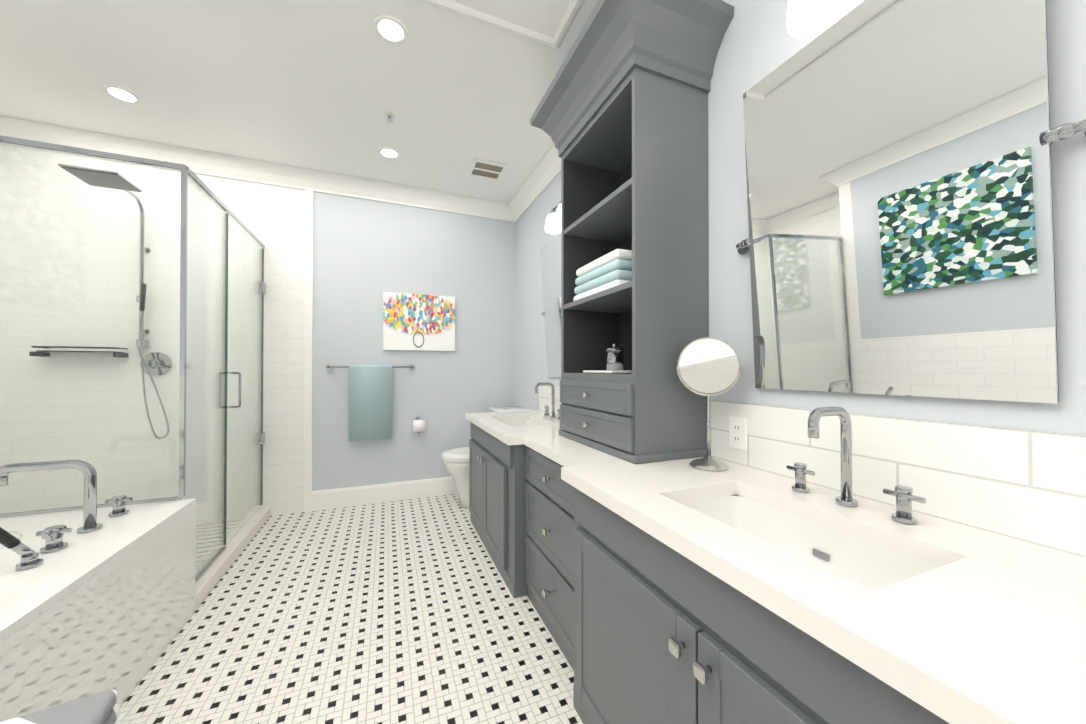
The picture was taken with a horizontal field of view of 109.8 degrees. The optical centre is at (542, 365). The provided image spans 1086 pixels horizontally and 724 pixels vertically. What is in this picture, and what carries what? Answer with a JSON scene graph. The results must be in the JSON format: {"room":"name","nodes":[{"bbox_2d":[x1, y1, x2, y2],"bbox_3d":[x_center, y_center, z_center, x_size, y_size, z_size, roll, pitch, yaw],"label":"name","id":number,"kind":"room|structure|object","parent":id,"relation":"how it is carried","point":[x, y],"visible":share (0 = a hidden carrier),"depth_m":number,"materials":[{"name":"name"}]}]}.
{"room":"bathroom","nodes":[
{"label":"bathroom","id":0,"kind":"room"},
{"bbox_2d":[0,144,515,517],"bbox_3d":[-2.069,-0.190,3.087,3.845,2.740,0.100,0,0,-22],"label":"wall","id":1,"kind":"structure","parent":0,"point":[367,254],"depth_m":3.00,"materials":[{"name":"tile"}]},
{"bbox_2d":[29,346,127,356],"bbox_3d":[-3.075,-0.092,2.541,0.410,0.066,0.141,0,0,-22],"label":"shower shelf","id":2,"kind":"object","parent":1,"relation":"attached to","point":[36,353],"depth_m":2.50,"materials":[{"name":"grey metal"}]},
{"bbox_2d":[58,164,171,438],"bbox_3d":[-2.697,-0.327,2.460,0.296,1.678,0.580,0,0,-22],"label":"shower","id":3,"kind":"object","parent":1,"relation":"attached to","point":[140,342],"depth_m":2.63,"materials":[{"name":"silver metal"}]},
{"bbox_2d":[0,116,507,220],"bbox_3d":[-2.038,-1.492,3.002,3.630,0.134,0.100,0,0,-22],"label":"crown molding","id":4,"kind":"structure","parent":1,"relation":"attached to","point":[199,161],"depth_m":2.93,"materials":[{"name":"white wood"}]},
{"bbox_2d":[304,190,312,512],"bbox_3d":[-1.899,-0.122,3.092,0.055,2.603,0.018,0,0,-22],"label":"trim","id":5,"kind":"structure","parent":1,"relation":"attached to","point":[308,369],"depth_m":3.08,"materials":[{"name":"white"}]},
{"bbox_2d":[326,364,414,440],"bbox_3d":[-1.450,0.303,3.236,0.696,0.636,0.084,0,0,-22],"label":"towel rail","id":6,"kind":"object","parent":1,"relation":"attached to","point":[370,402],"visible":1,"depth_m":3.19,"materials":[{"name":"teal fabric"}]},
{"bbox_2d":[312,476,457,511],"bbox_3d":[-0.946,1.099,3.118,1.734,0.161,0.676,0,0,-22],"label":"baseboard","id":7,"kind":"structure","parent":1,"relation":"attached to","point":[328,499],"depth_m":3.28,"materials":[{"name":"white wood"}]},
{"bbox_2d":[412,417,424,432],"bbox_3d":[-1.094,0.525,3.360,0.100,0.134,0.122,0,0,-22],"label":"toilet paper","id":8,"kind":"object","parent":1,"relation":"attached to","point":[418,424],"visible":1,"depth_m":3.32,"materials":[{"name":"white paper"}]},
{"bbox_2d":[383,292,454,350],"bbox_3d":[-1.098,-0.387,3.415,0.610,0.500,0.030,0,0,-22],"label":"floral picture","id":9,"kind":"object","parent":1,"relation":"attached to","point":[423,322],"visible":0.93,"depth_m":3.40,"materials":[{"name":"paper"}]},
{"bbox_2d":[0,0,598,202],"bbox_3d":[-1.039,-1.629,0.722,3.945,0.100,5.280,0,0,-22],"label":"ceiling","id":10,"kind":"structure","parent":0,"point":[323,85],"depth_m":2.09,"materials":[{"name":"white paint"}]},
{"bbox_2d":[103,85,140,103],"bbox_3d":[-2.429,-1.563,2.204,0.150,0.006,0.150,0,0,-22],"label":"recessed light","id":11,"kind":"object","parent":10,"relation":"in","point":[121,94],"visible":1,"depth_m":2.20,"materials":[{"name":"white"}]},
{"bbox_2d":[378,147,399,158],"bbox_3d":[-1.129,-1.558,2.803,0.150,0.006,0.150,0,0,-22],"label":"recessed light","id":12,"kind":"object","parent":10,"relation":"in","point":[388,153],"visible":1,"depth_m":2.80,"materials":[{"name":"white"}]},
{"bbox_2d":[385,112,394,121],"bbox_3d":[-0.958,-1.548,2.386,0.060,0.033,0.060,0,0,-22],"label":"sprinkler","id":13,"kind":"object","parent":10,"relation":"attached to","point":[389,116],"visible":1,"depth_m":2.38,"materials":[{"name":"white metal"}]},
{"bbox_2d":[373,15,407,43],"bbox_3d":[-0.711,-1.567,1.785,0.150,0.006,0.150,0,0,-22],"label":"recessed light","id":14,"kind":"object","parent":10,"relation":"in","point":[390,29],"visible":1,"depth_m":1.78,"materials":[{"name":"white"}]},
{"bbox_2d":[418,0,551,45],"bbox_3d":[-0.316,-1.560,1.704,0.750,0.020,0.050,0,0,-22],"label":"trim","id":15,"kind":"structure","parent":10,"relation":"attached to","point":[456,8],"depth_m":1.72,"materials":[{"name":"white wood"}]},
{"bbox_2d":[468,158,506,180],"bbox_3d":[-0.444,-1.553,3.030,0.260,0.014,0.260,0,0,-22],"label":"ceiling vent","id":16,"kind":"object","parent":10,"relation":"in","point":[486,169],"visible":1,"depth_m":3.01,"materials":[{"name":"white metal"}]},
{"bbox_2d":[550,0,584,48],"bbox_3d":[0.225,-1.562,1.467,0.050,0.020,0.900,0,0,-22],"label":"trim","id":17,"kind":"structure","parent":10,"relation":"attached to","point":[574,8],"depth_m":1.73,"materials":[{"name":"white wood"}]},
{"bbox_2d":[119,494,582,723],"bbox_3d":[-1.039,1.211,0.699,3.945,0.100,5.280,0,0,-22],"label":"floor","id":18,"kind":"structure","parent":0,"point":[412,611],"depth_m":1.64,"materials":[{"name":"white tile"}]},
{"bbox_2d":[0,498,195,721],"bbox_3d":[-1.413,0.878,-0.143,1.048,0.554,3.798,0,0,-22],"label":"tub","id":19,"kind":"object","parent":18,"relation":"on","point":[109,605],"visible":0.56,"depth_m":1.26,"materials":[{"name":"white plastic"}]},
{"bbox_2d":[0,460,132,570],"bbox_3d":[-1.792,0.490,1.341,0.298,0.272,0.591,0,0,-22],"label":"tub faucet","id":20,"kind":"object","parent":19,"relation":"on","point":[52,536],"visible":1,"depth_m":1.39,"materials":[{"name":"silver metal"}]},
{"bbox_2d":[0,135,270,610],"bbox_3d":[-2.376,0.112,2.211,1.050,2.122,1.280,0,0,-22],"label":"shower enclosure","id":21,"kind":"object","parent":18,"relation":"on","point":[222,289],"visible":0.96,"depth_m":2.08,"materials":[{"name":"clear glass"}]},
{"bbox_2d":[441,406,530,508],"bbox_3d":[-0.495,0.778,3.315,0.751,0.807,0.440,0,0,-22],"label":"toilet","id":22,"kind":"object","parent":18,"relation":"on","point":[455,462],"visible":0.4,"depth_m":3.13,"materials":[{"name":"white ceramic"}]},
{"bbox_2d":[465,385,1085,723],"bbox_3d":[0.253,0.652,1.656,0.628,1.033,2.980,0,0,-22],"label":"bathroom vanity","id":23,"kind":"object","parent":18,"relation":"on","point":[749,586],"visible":1,"depth_m":0.81,"materials":[{"name":"grey"}]},
{"bbox_2d":[535,382,559,419],"bbox_3d":[0.018,0.237,2.622,0.158,0.246,0.302,0,0,-22],"label":"faucet","id":24,"kind":"object","parent":23,"relation":"on","point":[546,407],"visible":0.79,"depth_m":2.63,"materials":[{"name":"silver metal"}]},
{"bbox_2d":[530,0,733,463],"bbox_3d":[0.317,-0.481,1.712,0.473,1.669,0.880,0,0,-22],"label":"tall cabinet","id":25,"kind":"object","parent":23,"relation":"on","point":[619,117],"visible":1,"depth_m":1.48,"materials":[{"name":"grey wood"}]},
{"bbox_2d":[676,337,742,470],"bbox_3d":[0.574,0.125,1.327,0.147,0.450,0.161,0,0,-22],"label":"magnifying mirror","id":26,"kind":"object","parent":23,"relation":"on","point":[708,367],"visible":1,"depth_m":1.32,"materials":[{"name":"silver metal"}]},
{"bbox_2d":[729,416,746,450],"bbox_3d":[0.695,0.242,1.365,0.007,0.114,0.072,0,0,-22],"label":"electrical outlet","id":27,"kind":"object","parent":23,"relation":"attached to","point":[737,432],"visible":1,"depth_m":1.36,"materials":[{"name":"white plastic"}]},
{"bbox_2d":[786,406,925,524],"bbox_3d":[0.709,0.224,0.938,0.158,0.246,0.302,0,0,-22],"label":"faucet","id":28,"kind":"object","parent":23,"relation":"on","point":[904,496],"visible":1,"depth_m":0.95,"materials":[{"name":"silver metal"}]},
{"bbox_3d":[-0.836,0.934,0.438,0.300,0.449,0.460,0,0,-22],"label":"stool","id":29,"kind":"object","parent":18,"relation":"on","visible":0},
{"bbox_2d":[0,690,122,723],"bbox_3d":[-0.836,0.658,0.441,0.340,0.100,0.520,0,-1,-30],"label":"towel","id":30,"kind":"object","parent":29,"relation":"on","point":[101,708],"visible":1,"depth_m":0.68,"materials":[{"name":"white fabric"}]},
{"bbox_2d":[515,0,1085,447],"bbox_3d":[0.740,-0.203,1.441,0.100,2.740,5.280,0,0,-22],"label":"wall","id":31,"kind":"structure","parent":0,"point":[759,42],"depth_m":1.26,"materials":[{"name":"grey paint"}]},
{"bbox_2d":[504,143,560,221],"bbox_3d":[0.647,-1.505,1.413,0.100,0.134,5.079,0,0,-22],"label":"crown molding","id":32,"kind":"structure","parent":31,"relation":"attached to","point":[543,175],"depth_m":3.12,"materials":[{"name":"white wood"}]},
{"bbox_2d":[540,234,560,377],"bbox_3d":[0.134,-0.408,2.675,0.080,0.988,0.786,0,0,-22],"label":"mirror","id":33,"kind":"object","parent":31,"relation":"attached to","point":[550,253],"visible":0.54,"depth_m":2.81,"materials":[{"name":"silver metal"}]},
{"bbox_2d":[545,201,560,233],"bbox_3d":[0.117,-1.061,2.651,0.132,0.185,0.324,0,0,-22],"label":"sconce","id":34,"kind":"object","parent":31,"relation":"attached to","point":[553,223],"visible":0.65,"depth_m":2.69,"materials":[{"name":"white glass"}]},
{"bbox_2d":[786,0,839,35],"bbox_3d":[0.801,-1.074,0.986,0.132,0.185,0.324,0,0,-22],"label":"sconce","id":35,"kind":"object","parent":31,"relation":"attached to","point":[805,17],"visible":0.96,"depth_m":1.12,"materials":[{"name":"white glass"}]},
{"bbox_2d":[736,0,1085,403],"bbox_3d":[0.825,-0.421,1.002,0.072,0.989,0.786,0,0,-22],"label":"mirror","id":36,"kind":"object","parent":31,"relation":"attached to","point":[899,241],"visible":0.98,"depth_m":0.90,"materials":[{"name":"silver metal"}]}
]}

